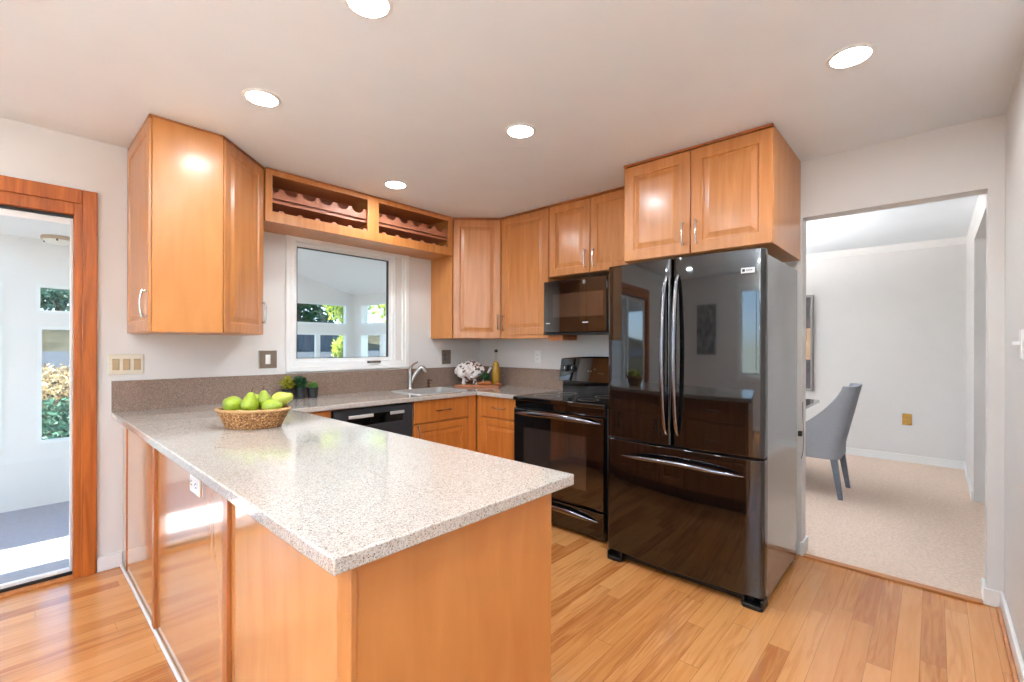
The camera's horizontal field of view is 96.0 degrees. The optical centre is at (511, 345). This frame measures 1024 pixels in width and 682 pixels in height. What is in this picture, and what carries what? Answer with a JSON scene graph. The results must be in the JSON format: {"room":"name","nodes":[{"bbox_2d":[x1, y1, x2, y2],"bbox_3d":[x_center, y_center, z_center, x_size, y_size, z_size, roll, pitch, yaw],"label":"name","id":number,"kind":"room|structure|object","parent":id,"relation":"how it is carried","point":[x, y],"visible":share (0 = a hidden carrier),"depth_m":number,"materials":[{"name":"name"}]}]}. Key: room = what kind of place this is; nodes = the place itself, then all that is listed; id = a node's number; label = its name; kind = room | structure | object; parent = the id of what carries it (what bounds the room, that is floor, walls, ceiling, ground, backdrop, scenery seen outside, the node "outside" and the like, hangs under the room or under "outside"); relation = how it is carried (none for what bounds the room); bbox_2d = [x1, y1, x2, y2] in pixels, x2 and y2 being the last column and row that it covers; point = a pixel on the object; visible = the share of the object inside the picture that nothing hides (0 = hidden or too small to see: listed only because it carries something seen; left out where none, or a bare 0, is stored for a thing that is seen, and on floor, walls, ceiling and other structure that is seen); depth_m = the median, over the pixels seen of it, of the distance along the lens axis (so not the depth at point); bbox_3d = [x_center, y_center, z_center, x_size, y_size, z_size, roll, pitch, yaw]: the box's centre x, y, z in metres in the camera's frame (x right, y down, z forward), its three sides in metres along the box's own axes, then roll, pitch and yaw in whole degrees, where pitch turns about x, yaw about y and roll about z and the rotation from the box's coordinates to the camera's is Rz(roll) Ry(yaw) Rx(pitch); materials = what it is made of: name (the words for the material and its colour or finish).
{"room":"kitchen","nodes":[
{"label":"kitchen","id":0,"kind":"room"},
{"bbox_2d":[0,234,353,512],"bbox_3d":[-4.058,-0.179,3.786,0.100,3.030,6.100,0,0,42],"label":"wall","id":1,"kind":"structure","parent":0,"point":[32,474],"depth_m":3.80,"materials":[{"name":"white paint"}]},
{"bbox_2d":[0,325,2,447],"bbox_3d":[-4.370,0.325,3.403,0.060,0.980,0.815,0,0,42],"label":"window","id":2,"kind":"structure","parent":1,"relation":"in","point":[1,326],"depth_m":3.68,"materials":[{"name":"white plastic"}]},
{"bbox_2d":[0,281,2,311],"bbox_3d":[-4.368,-0.395,3.403,0.060,0.240,0.815,0,0,42],"label":"window","id":3,"kind":"structure","parent":1,"relation":"in","point":[1,283],"depth_m":3.68,"materials":[{"name":"white plastic"}]},
{"bbox_2d":[36,284,69,313],"bbox_3d":[-3.697,-0.393,4.135,0.060,0.240,0.800,0,0,42],"label":"window","id":4,"kind":"structure","parent":1,"relation":"in","point":[38,286],"depth_m":3.86,"materials":[{"name":"white plastic"}]},
{"bbox_2d":[37,326,69,443],"bbox_3d":[-3.696,0.327,4.138,0.060,0.980,0.790,0,0,42],"label":"window","id":5,"kind":"structure","parent":1,"relation":"in","point":[40,328],"depth_m":3.84,"materials":[{"name":"white plastic"}]},
{"bbox_2d":[297,332,346,357],"bbox_3d":[-2.375,0.331,5.580,0.060,0.980,0.780,0,0,42],"label":"window","id":6,"kind":"structure","parent":1,"relation":"in","point":[316,335],"depth_m":5.58,"materials":[{"name":"white plastic"}]},
{"bbox_2d":[297,301,347,325],"bbox_3d":[-2.373,-0.394,5.580,0.060,0.270,0.780,0,0,42],"label":"window","id":7,"kind":"structure","parent":1,"relation":"in","point":[345,306],"depth_m":5.68,"materials":[{"name":"white plastic"}]},
{"bbox_2d":[0,215,385,295],"bbox_3d":[-3.593,-0.784,3.430,2.564,0.456,6.400,0,0,42],"label":"ceiling","id":8,"kind":"structure","parent":0,"point":[354,276],"depth_m":4.75,"materials":[{"name":"white paint"}]},
{"bbox_2d":[40,234,69,245],"bbox_3d":[-3.723,-0.860,3.780,0.210,0.064,0.210,0,0,42],"label":"ceiling lamp","id":9,"kind":"object","parent":8,"relation":"attached to","point":[59,240],"visible":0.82,"depth_m":3.72,"materials":[{"name":"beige glass"}]},
{"bbox_2d":[0,117,479,557],"bbox_3d":[-2.549,0.062,2.600,0.120,2.497,6.630,0,0,42],"label":"wall","id":10,"kind":"structure","parent":0,"point":[27,151],"depth_m":2.75,"materials":[{"name":"paint"}]},
{"bbox_2d":[0,175,97,597],"bbox_3d":[-3.097,0.212,1.972,0.122,2.194,1.963,0,0,42],"label":"door","id":11,"kind":"structure","parent":10,"relation":"in","point":[19,198],"depth_m":2.61,"materials":[{"name":"brown wood"}]},
{"bbox_2d":[97,551,122,571],"bbox_3d":[-2.363,1.269,2.708,0.014,0.085,0.115,0,0,42],"label":"baseboard","id":12,"kind":"structure","parent":10,"relation":"attached to","point":[110,561],"depth_m":2.70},
{"bbox_2d":[108,354,143,374],"bbox_3d":[-2.311,0.111,2.763,0.011,0.122,0.168,0,0,42],"label":"switch plate","id":13,"kind":"object","parent":10,"relation":"attached to","point":[118,364],"visible":1,"depth_m":2.76,"materials":[{"name":"beige plastic"}]},
{"bbox_2d":[127,114,266,335],"bbox_3d":[-1.866,-0.626,2.784,0.635,1.108,0.697,0,0,42],"label":"upper cabinet","id":14,"kind":"object","parent":10,"relation":"attached to","point":[195,198],"visible":1,"depth_m":2.52,"materials":[{"name":"brown wood"}]},
{"bbox_2d":[258,350,276,368],"bbox_3d":[-1.774,0.098,3.349,0.011,0.130,0.125,0,0,42],"label":"switch plate","id":15,"kind":"object","parent":10,"relation":"attached to","point":[266,358],"visible":1,"depth_m":3.34,"materials":[{"name":"brown metal"}]},
{"bbox_2d":[111,366,562,411],"bbox_3d":[-0.938,0.302,3.433,1.130,0.182,2.982,0,0,42],"label":"backsplash","id":16,"kind":"structure","parent":10,"relation":"attached to","point":[127,395],"depth_m":3.38,"materials":[{"name":"brown stone"}]},
{"bbox_2d":[285,235,408,371],"bbox_3d":[-1.343,-0.333,3.861,0.114,1.065,1.092,0,0,42],"label":"window","id":17,"kind":"structure","parent":10,"relation":"in","point":[292,363],"depth_m":3.79,"materials":[{"name":"white plastic"}]},
{"bbox_2d":[264,167,452,259],"bbox_3d":[-1.201,-1.002,3.736,0.326,0.353,1.602,0,0,42],"label":"wine rack","id":18,"kind":"object","parent":10,"relation":"attached to","point":[294,205],"visible":0.96,"depth_m":3.59,"materials":[{"name":"brown wood"}]},
{"bbox_2d":[272,200,366,227],"bbox_3d":[-1.474,-0.972,3.435,0.253,0.015,0.750,0,0,43],"label":"shelf","id":19,"kind":"object","parent":18,"relation":"attached to","point":[289,209],"depth_m":3.40,"materials":[{"name":"brown wood"}]},
{"bbox_2d":[379,224,446,243],"bbox_3d":[-0.935,-0.970,4.023,0.253,0.015,0.755,0,0,43],"label":"shelf","id":20,"kind":"object","parent":18,"relation":"attached to","point":[389,230],"depth_m":4.02,"materials":[{"name":"brown wood"}]},
{"bbox_2d":[442,350,450,363],"bbox_3d":[-0.651,0.110,4.576,0.009,0.140,0.115,0,0,42],"label":"outlet plate","id":21,"kind":"object","parent":10,"relation":"attached to","point":[446,354],"visible":1,"depth_m":4.58,"materials":[{"name":"brown metal"}]},
{"bbox_2d":[431,217,501,339],"bbox_3d":[-0.326,-0.622,4.459,0.642,1.108,0.645,0,0,42],"label":"upper cabinet","id":22,"kind":"object","parent":10,"relation":"attached to","point":[466,285],"visible":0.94,"depth_m":4.23,"materials":[{"name":"brown wood"}]},
{"bbox_2d":[354,292,384,356],"bbox_3d":[-1.329,0.029,5.355,1.804,2.630,0.100,0,0,42],"label":"wall","id":23,"kind":"structure","parent":0,"point":[376,297],"depth_m":5.84,"materials":[{"name":"white paint"}]},
{"bbox_2d":[360,333,384,356],"bbox_3d":[-1.496,0.334,5.466,1.090,0.980,0.060,0,0,42],"label":"window","id":24,"kind":"structure","parent":23,"relation":"in","point":[362,335],"depth_m":5.63,"materials":[{"name":"white plastic"}]},
{"bbox_2d":[360,301,384,324],"bbox_3d":[-1.494,-0.391,5.466,1.090,0.270,0.060,0,0,42],"label":"window","id":25,"kind":"structure","parent":23,"relation":"in","point":[362,306],"depth_m":5.74,"materials":[{"name":"white plastic"}]},
{"bbox_2d":[0,501,1012,681],"bbox_3d":[-1.829,1.368,1.870,5.982,0.110,6.530,0,0,42],"label":"floor","id":26,"kind":"structure","parent":0,"point":[628,620],"depth_m":2.16,"materials":[{"name":"brown wood"}]},
{"bbox_2d":[309,411,330,417],"bbox_3d":[-1.519,0.821,3.143,0.619,0.785,0.324,0,0,42],"label":"base cabinet","id":27,"kind":"object","parent":26,"relation":"on","point":[327,414],"visible":0.02,"depth_m":3.04,"materials":[{"name":"brown wood"}]},
{"bbox_2d":[120,426,550,681],"bbox_3d":[-1.088,0.872,2.089,2.726,0.885,0.721,0,0,42],"label":"base cabinet","id":28,"kind":"object","parent":26,"relation":"on","point":[223,597],"visible":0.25,"depth_m":1.25,"materials":[{"name":"brown wood"}]},
{"bbox_2d":[190,474,200,496],"bbox_3d":[-1.150,0.500,1.670,0.124,0.074,0.010,0,0,42],"label":"outlet","id":29,"kind":"object","parent":28,"relation":"attached to","point":[195,484],"visible":0.85,"depth_m":1.65,"materials":[{"name":"white plastic"}]},
{"bbox_2d":[190,477,192,487],"bbox_3d":[-1.174,0.500,1.688,0.036,0.036,0.003,0,0,42],"label":"socket","id":30,"kind":"object","parent":29,"relation":"attached to","point":[191,478],"depth_m":1.68,"materials":[{"name":"white plastic"}]},
{"bbox_2d":[194,480,197,491],"bbox_3d":[-1.130,0.500,1.648,0.036,0.036,0.003,0,0,42],"label":"socket","id":31,"kind":"object","parent":29,"relation":"attached to","point":[195,481],"depth_m":1.65,"materials":[{"name":"white plastic"}]},
{"bbox_2d":[111,385,573,575],"bbox_3d":[-0.339,0.412,2.884,2.755,0.034,2.982,0,0,42],"label":"countertop","id":32,"kind":"structure","parent":28,"relation":"on","point":[346,496],"depth_m":1.42,"materials":[{"name":"stone"}]},
{"bbox_2d":[215,405,290,429],"bbox_3d":[-1.254,0.344,2.237,0.352,0.093,0.264,0,0,0],"label":"fruit basket","id":33,"kind":"object","parent":32,"relation":"on","point":[251,419],"visible":0.91,"depth_m":2.15,"materials":[{"name":"brown wicker"}]},
{"bbox_2d":[222,396,241,410],"bbox_3d":[-1.365,0.287,2.247,0.110,0.088,0.088,0,0,42],"label":"pear","id":34,"kind":"object","parent":33,"relation":"in","point":[233,403],"visible":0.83,"depth_m":2.21,"materials":[{"name":"green food"}]},
{"bbox_2d":[240,388,258,410],"bbox_3d":[-1.250,0.258,2.197,0.078,0.119,0.078,0,0,42],"label":"pear","id":35,"kind":"object","parent":33,"relation":"in","point":[250,402],"visible":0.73,"depth_m":2.17,"materials":[{"name":"green food"}]},
{"bbox_2d":[257,386,270,407],"bbox_3d":[-1.226,0.254,2.286,0.070,0.108,0.070,0,0,42],"label":"pear","id":36,"kind":"object","parent":33,"relation":"in","point":[263,395],"visible":0.59,"depth_m":2.27,"materials":[{"name":"green food"}]},
{"bbox_2d":[261,399,282,409],"bbox_3d":[-1.150,0.291,2.201,0.091,0.077,0.081,0,0,42],"label":"pear","id":37,"kind":"object","parent":33,"relation":"in","point":[268,404],"visible":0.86,"depth_m":2.18,"materials":[{"name":"green food"}]},
{"bbox_2d":[271,392,292,406],"bbox_3d":[-1.141,0.267,2.283,0.086,0.080,0.093,0,0,42],"label":"pear","id":38,"kind":"object","parent":33,"relation":"in","point":[285,398],"visible":0.74,"depth_m":2.26,"materials":[{"name":"food"}]},
{"bbox_2d":[279,375,295,393],"bbox_3d":[-1.639,0.300,3.361,0.099,0.182,0.106,0,0,1],"label":"potted plant","id":39,"kind":"object","parent":32,"relation":"on","point":[287,383],"visible":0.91,"depth_m":3.34,"materials":[{"name":"yellow plant"}]},
{"bbox_2d":[291,376,308,398],"bbox_3d":[-1.580,0.306,3.436,0.115,0.171,0.106,0,0,42],"label":"potted plant","id":40,"kind":"object","parent":32,"relation":"on","point":[300,391],"visible":0.98,"depth_m":3.41,"materials":[{"name":"green plant"}]},
{"bbox_2d":[306,381,318,397],"bbox_3d":[-1.514,0.329,3.497,0.086,0.126,0.088,0,0,42],"label":"potted plant","id":41,"kind":"object","parent":32,"relation":"on","point":[312,390],"visible":1,"depth_m":3.47,"materials":[{"name":"green plant"}]},
{"bbox_2d":[407,361,427,388],"bbox_3d":[-0.859,0.266,4.187,0.187,0.256,0.060,0,0,-8],"label":"faucet","id":42,"kind":"object","parent":32,"relation":"on","point":[411,376],"visible":0.98,"depth_m":4.17,"materials":[{"name":"silver metal"}]},
{"bbox_2d":[391,387,466,413],"bbox_3d":[-0.719,0.481,4.028,0.430,0.186,0.550,0,0,42],"label":"sink","id":43,"kind":"object","parent":32,"relation":"in","point":[432,390],"visible":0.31,"depth_m":4.15,"materials":[{"name":"metal"}]},
{"bbox_2d":[454,383,501,387],"bbox_3d":[-0.324,0.385,4.487,0.440,0.020,0.200,0,0,9],"label":"serving board","id":44,"kind":"object","parent":32,"relation":"on","point":[459,384],"visible":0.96,"depth_m":4.39,"materials":[{"name":"brown wood"}]},
{"bbox_2d":[454,360,484,384],"bbox_3d":[-0.414,0.253,4.498,0.300,0.243,0.163,0,0,10],"label":"ornament","id":45,"kind":"object","parent":44,"relation":"on","point":[467,370],"visible":0.99,"depth_m":4.45,"materials":[{"name":"ceramic"}]},
{"bbox_2d":[481,372,489,380],"bbox_3d":[-0.256,0.312,4.459,0.098,0.125,0.105,0,0,42],"label":"bunch","id":46,"kind":"object","parent":44,"relation":"on","point":[484,375],"visible":0.98,"depth_m":4.44,"materials":[{"name":"green plant"}]},
{"bbox_2d":[483,381,491,384],"bbox_3d":[-0.236,0.355,4.407,0.082,0.039,0.071,0,0,42],"label":"bread roll","id":47,"kind":"object","parent":44,"relation":"on","point":[484,382],"visible":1,"depth_m":4.38,"materials":[{"name":"brown food"}]},
{"bbox_2d":[492,349,499,384],"bbox_3d":[-0.156,0.204,4.490,0.074,0.342,0.074,0,0,42],"label":"oil bottle","id":48,"kind":"object","parent":44,"relation":"on","point":[495,368],"visible":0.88,"depth_m":4.46,"materials":[{"name":"yellow glass"}]},
{"bbox_2d":[330,402,411,436],"bbox_3d":[-1.177,0.866,3.499,0.592,0.858,0.640,0,0,42],"label":"dishwasher","id":49,"kind":"object","parent":26,"relation":"on","point":[396,418],"visible":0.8,"depth_m":3.36,"materials":[{"name":"black plastic"}]},
{"bbox_2d":[412,395,475,451],"bbox_3d":[-0.740,0.873,3.993,0.619,0.885,0.659,0,0,42],"label":"base cabinet","id":50,"kind":"object","parent":26,"relation":"on","point":[446,421],"visible":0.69,"depth_m":3.81,"materials":[{"name":"brown wood"}]},
{"bbox_2d":[477,395,515,459],"bbox_3d":[0.072,0.876,4.086,0.518,0.885,0.634,0,0,42],"label":"base cabinet","id":51,"kind":"object","parent":26,"relation":"on","point":[495,415],"visible":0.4,"depth_m":3.90,"materials":[{"name":"brown wood"}]},
{"bbox_2d":[513,356,610,540],"bbox_3d":[0.527,0.704,3.554,0.821,1.232,0.775,0,0,42],"label":"range","id":52,"kind":"object","parent":26,"relation":"on","point":[565,430],"visible":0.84,"depth_m":3.27,"materials":[{"name":"black metal"}]},
{"bbox_2d":[513,390,608,409],"bbox_3d":[0.529,0.406,3.555,0.821,0.033,0.652,0,0,43],"label":"cooktop","id":53,"kind":"object","parent":52,"relation":"in","point":[567,399],"depth_m":3.43,"materials":[{"name":"black glass"}]},
{"bbox_2d":[607,247,796,612],"bbox_3d":[1.145,0.414,2.824,0.885,1.815,0.850,0,0,42],"label":"refrigerator","id":54,"kind":"object","parent":26,"relation":"on","point":[702,421],"visible":1,"depth_m":2.51,"materials":[{"name":"black metal"}]},
{"bbox_2d":[803,553,982,604],"bbox_3d":[2.130,1.318,2.636,0.790,0.012,0.050,0,0,42],"label":"trim","id":55,"kind":"structure","parent":26,"relation":"on","point":[824,560],"depth_m":2.59,"materials":[{"name":"brown wood"}]},
{"bbox_2d":[0,0,1023,253],"bbox_3d":[0.599,-1.227,2.127,5.396,0.100,10.180,0,0,42],"label":"ceiling","id":56,"kind":"structure","parent":0,"point":[425,95],"depth_m":2.06,"materials":[{"name":"paint"}]},
{"bbox_2d":[242,88,280,107],"bbox_3d":[-1.192,-1.179,2.197,0.166,0.006,0.166,0,0,42],"label":"recessed light","id":57,"kind":"object","parent":56,"relation":"in","point":[259,97],"visible":1,"depth_m":2.19,"materials":[{"name":"white glass"}]},
{"bbox_2d":[343,0,392,19],"bbox_3d":[-0.494,-1.177,1.581,0.166,0.006,0.166,0,0,42],"label":"recessed light","id":58,"kind":"object","parent":56,"relation":"in","point":[368,9],"visible":1,"depth_m":1.60,"materials":[{"name":"white glass"}]},
{"bbox_2d":[384,180,406,188],"bbox_3d":[-0.852,-1.179,3.372,0.166,0.006,0.166,0,0,42],"label":"recessed light","id":59,"kind":"object","parent":56,"relation":"in","point":[393,184],"visible":1,"depth_m":3.36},
{"bbox_2d":[505,124,535,137],"bbox_3d":[0.047,-1.176,2.526,0.166,0.006,0.166,0,0,42],"label":"recessed light","id":60,"kind":"object","parent":56,"relation":"in","point":[515,130],"visible":1,"depth_m":2.52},
{"bbox_2d":[826,43,876,68],"bbox_3d":[1.374,-1.172,1.870,0.166,0.006,0.166,0,0,42],"label":"recessed light","id":61,"kind":"object","parent":56,"relation":"in","point":[853,55],"visible":1,"depth_m":1.86,"materials":[{"name":"white glass"}]},
{"bbox_2d":[479,114,1004,591],"bbox_3d":[1.153,0.073,3.623,3.958,2.497,0.120,0,0,42],"label":"wall","id":62,"kind":"structure","parent":0,"point":[967,159],"depth_m":2.53,"materials":[{"name":"paint"}]},
{"bbox_2d":[501,206,559,338],"bbox_3d":[0.206,-0.620,4.158,0.547,1.108,0.372,0,0,42],"label":"upper cabinet","id":63,"kind":"object","parent":62,"relation":"attached to","point":[525,235],"visible":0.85,"depth_m":4.04,"materials":[{"name":"brown wood"}]},
{"bbox_2d":[535,350,540,363],"bbox_3d":[0.244,0.105,4.368,0.080,0.125,0.009,0,0,42],"label":"outlet plate","id":64,"kind":"object","parent":62,"relation":"attached to","point":[537,352],"visible":1,"depth_m":4.36,"materials":[{"name":"white plastic"}]},
{"bbox_2d":[549,186,627,279],"bbox_3d":[0.709,-0.873,3.698,0.805,0.601,0.372,0,0,42],"label":"upper cabinet","id":65,"kind":"object","parent":62,"relation":"attached to","point":[586,233],"visible":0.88,"depth_m":3.60,"materials":[{"name":"brown wood"}]},
{"bbox_2d":[543,275,608,334],"bbox_3d":[0.689,-0.306,3.675,0.790,0.437,0.422,0,0,42],"label":"microwave","id":66,"kind":"object","parent":65,"relation":"attached to","point":[579,306],"visible":0.62,"depth_m":3.56,"materials":[{"name":"black glass"}]},
{"bbox_2d":[548,335,576,340],"bbox_3d":[0.420,-0.066,3.818,0.150,0.046,0.204,0,0,42],"label":"cabinet block","id":67,"kind":"object","parent":66,"relation":"attached to","point":[550,337],"visible":0.94,"depth_m":3.75,"materials":[{"name":"brown wood"}]},
{"bbox_2d":[624,123,800,263],"bbox_3d":[1.269,-0.857,2.953,0.871,0.628,0.712,0,0,42],"label":"upper cabinet","id":68,"kind":"object","parent":62,"relation":"attached to","point":[742,190],"visible":0.96,"depth_m":2.67,"materials":[{"name":"brown wood"}]},
{"bbox_2d":[798,402,803,458],"bbox_3d":[1.823,0.533,2.906,0.031,0.361,0.030,0,0,42],"label":"clip","id":69,"kind":"object","parent":62,"relation":"attached to","point":[800,433],"visible":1,"depth_m":2.90,"materials":[{"name":"grey metal"}]},
{"bbox_2d":[800,535,807,555],"bbox_3d":[1.867,1.281,2.966,0.044,0.085,0.148,0,0,42],"label":"baseboard","id":70,"kind":"structure","parent":62,"relation":"attached to","point":[804,544],"depth_m":2.92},
{"bbox_2d":[806,244,965,461],"bbox_3d":[3.609,0.080,6.187,3.562,2.497,0.120,0,0,42],"label":"wall","id":71,"kind":"structure","parent":0,"point":[891,324],"depth_m":5.33,"materials":[{"name":"white paint"}]},
{"bbox_2d":[806,295,813,390],"bbox_3d":[3.602,-0.038,6.077,0.634,1.225,0.049,0,0,42],"label":"wall picture","id":72,"kind":"object","parent":71,"relation":"attached to","point":[809,298],"visible":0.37,"depth_m":5.88,"materials":[{"name":"silver metal"}]},
{"bbox_2d":[806,236,965,260],"bbox_3d":[3.544,-1.134,6.121,3.550,0.070,0.070,0,0,42],"label":"trim","id":73,"kind":"structure","parent":71,"relation":"attached to","point":[957,240],"depth_m":5.34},
{"bbox_2d":[846,447,963,469],"bbox_3d":[3.555,1.283,6.142,3.548,0.090,0.015,0,0,42],"label":"baseboard","id":74,"kind":"structure","parent":71,"relation":"attached to","point":[955,464],"depth_m":5.26,"materials":[{"name":"white wood"}]},
{"bbox_2d":[902,413,911,425],"bbox_3d":[4.515,0.841,5.267,0.085,0.130,0.009,0,0,42],"label":"outlet plate","id":75,"kind":"object","parent":71,"relation":"attached to","point":[906,418],"visible":1,"depth_m":5.27,"materials":[{"name":"gold metal"}]},
{"bbox_2d":[805,454,984,598],"bbox_3d":[2.943,1.355,4.400,5.000,0.064,3.650,0,0,42],"label":"floor","id":76,"kind":"structure","parent":0,"point":[919,523],"depth_m":3.44,"materials":[{"name":"beige carpet"}]},
{"bbox_2d":[806,399,819,408],"bbox_3d":[2.291,0.942,5.019,1.640,0.758,1.000,0,0,42],"label":"dining table","id":77,"kind":"object","parent":76,"relation":"on","point":[809,402],"visible":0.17,"depth_m":4.64,"materials":[{"name":"grey"}]},
{"bbox_2d":[806,383,861,500],"bbox_3d":[2.845,0.834,4.254,0.590,0.976,0.552,0,0,42],"label":"dining chair","id":78,"kind":"object","parent":76,"relation":"on","point":[827,432],"visible":0.7,"depth_m":3.99,"materials":[{"name":"fabric"}]},
{"bbox_2d":[965,54,1023,660],"bbox_3d":[2.050,0.075,0.794,1.450,2.497,10.180,0,0,42],"label":"wall","id":79,"kind":"structure","parent":0,"point":[1014,115],"depth_m":2.18,"materials":[{"name":"paint"}]},
{"bbox_2d":[964,462,973,500],"bbox_3d":[4.393,1.286,4.438,0.014,0.090,1.365,0,0,42],"label":"baseboard","id":80,"kind":"structure","parent":79,"relation":"attached to","point":[971,492],"depth_m":4.25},
{"bbox_2d":[981,578,1023,681],"bbox_3d":[0.339,1.276,0.041,0.074,0.085,6.524,0,0,42],"label":"baseboard","id":81,"kind":"structure","parent":79,"relation":"attached to","point":[994,598],"depth_m":2.13,"materials":[{"name":"white wood"}]},
{"bbox_2d":[996,607,1018,681],"bbox_3d":[2.186,1.316,2.035,0.016,0.016,0.760,0,0,42],"label":"trim","id":82,"kind":"structure","parent":79,"relation":"attached to","point":[1000,617],"depth_m":2.01,"materials":[{"name":"brown wood"}]},
{"bbox_2d":[1012,329,1022,358],"bbox_3d":[2.054,-0.006,1.875,0.028,0.120,0.075,0,0,42],"label":"switch plate","id":83,"kind":"object","parent":79,"relation":"attached to","point":[1020,342],"visible":1,"depth_m":1.85,"materials":[{"name":"white plastic"}]},
{"label":"outside","id":84,"kind":"structure","parent":0,"visible":0},
{"bbox_2d":[42,330,379,437],"bbox_3d":[-9.506,-0.059,10.067,16.380,2.100,30.000,0,0,42],"label":"ground","id":85,"kind":"structure","parent":84,"point":[52,340],"depth_m":7.20,"materials":[{"name":"beige"}]},
{"bbox_2d":[40,288,69,310],"bbox_3d":[-8.886,-0.911,8.915,2.843,1.510,3.035,0,0,42],"label":"shrub","id":86,"kind":"object","parent":85,"relation":"on","point":[58,299],"visible":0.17,"depth_m":8.75,"materials":[{"name":"teal plant"}]},
{"bbox_2d":[42,397,68,439],"bbox_3d":[-4.446,0.732,4.143,0.730,0.504,5.161,0,0,42],"label":"ivy","id":87,"kind":"object","parent":85,"relation":"on","point":[62,417],"visible":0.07,"depth_m":4.34,"materials":[{"name":"teal plant"}]},
{"bbox_2d":[42,363,68,399],"bbox_3d":[-5.043,0.390,4.895,1.018,0.415,5.470,0,0,42],"label":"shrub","id":88,"kind":"object","parent":85,"relation":"on","point":[54,377],"visible":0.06,"depth_m":4.94,"materials":[{"name":"beige plant"}]},
{"bbox_2d":[297,303,338,322],"bbox_3d":[-5.015,-1.110,10.689,2.125,3.033,2.240,0,0,-17],"label":"tree","id":89,"kind":"object","parent":85,"relation":"on","point":[308,315],"visible":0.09,"depth_m":10.70,"materials":[{"name":"green plant"}]},
{"bbox_2d":[297,335,342,350],"bbox_3d":[-4.189,-0.059,9.223,0.060,0.630,1.740,0,0,42],"label":"fence","id":90,"kind":"object","parent":85,"relation":"on","point":[304,342],"visible":0.05,"depth_m":9.34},
{"bbox_2d":[330,335,342,356],"bbox_3d":[-2.713,0.186,7.407,0.364,0.853,0.415,0,0,42],"label":"shrub","id":91,"kind":"object","parent":85,"relation":"on","point":[336,349],"visible":0.4,"depth_m":7.29,"materials":[{"name":"green plant"}]},
{"bbox_2d":[322,305,370,322],"bbox_3d":[-3.153,-0.803,8.773,0.964,2.430,1.003,0,0,42],"label":"tree","id":92,"kind":"object","parent":85,"relation":"on","point":[338,314],"visible":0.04,"depth_m":8.71,"materials":[{"name":"green plant"}]},
{"bbox_2d":[369,304,384,322],"bbox_3d":[-1.946,-0.669,7.955,1.121,2.768,1.177,0,0,42],"label":"tree","id":93,"kind":"object","parent":85,"relation":"on","point":[376,312],"visible":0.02,"depth_m":7.85,"materials":[{"name":"green plant"}]},
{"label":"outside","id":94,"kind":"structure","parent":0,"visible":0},
{"bbox_2d":[42,350,379,372],"bbox_3d":[-5.574,0.217,6.463,1.850,0.270,30.000,0,0,42],"label":"path","id":95,"kind":"structure","parent":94,"point":[55,358],"depth_m":6.51,"materials":[{"name":"concrete"}]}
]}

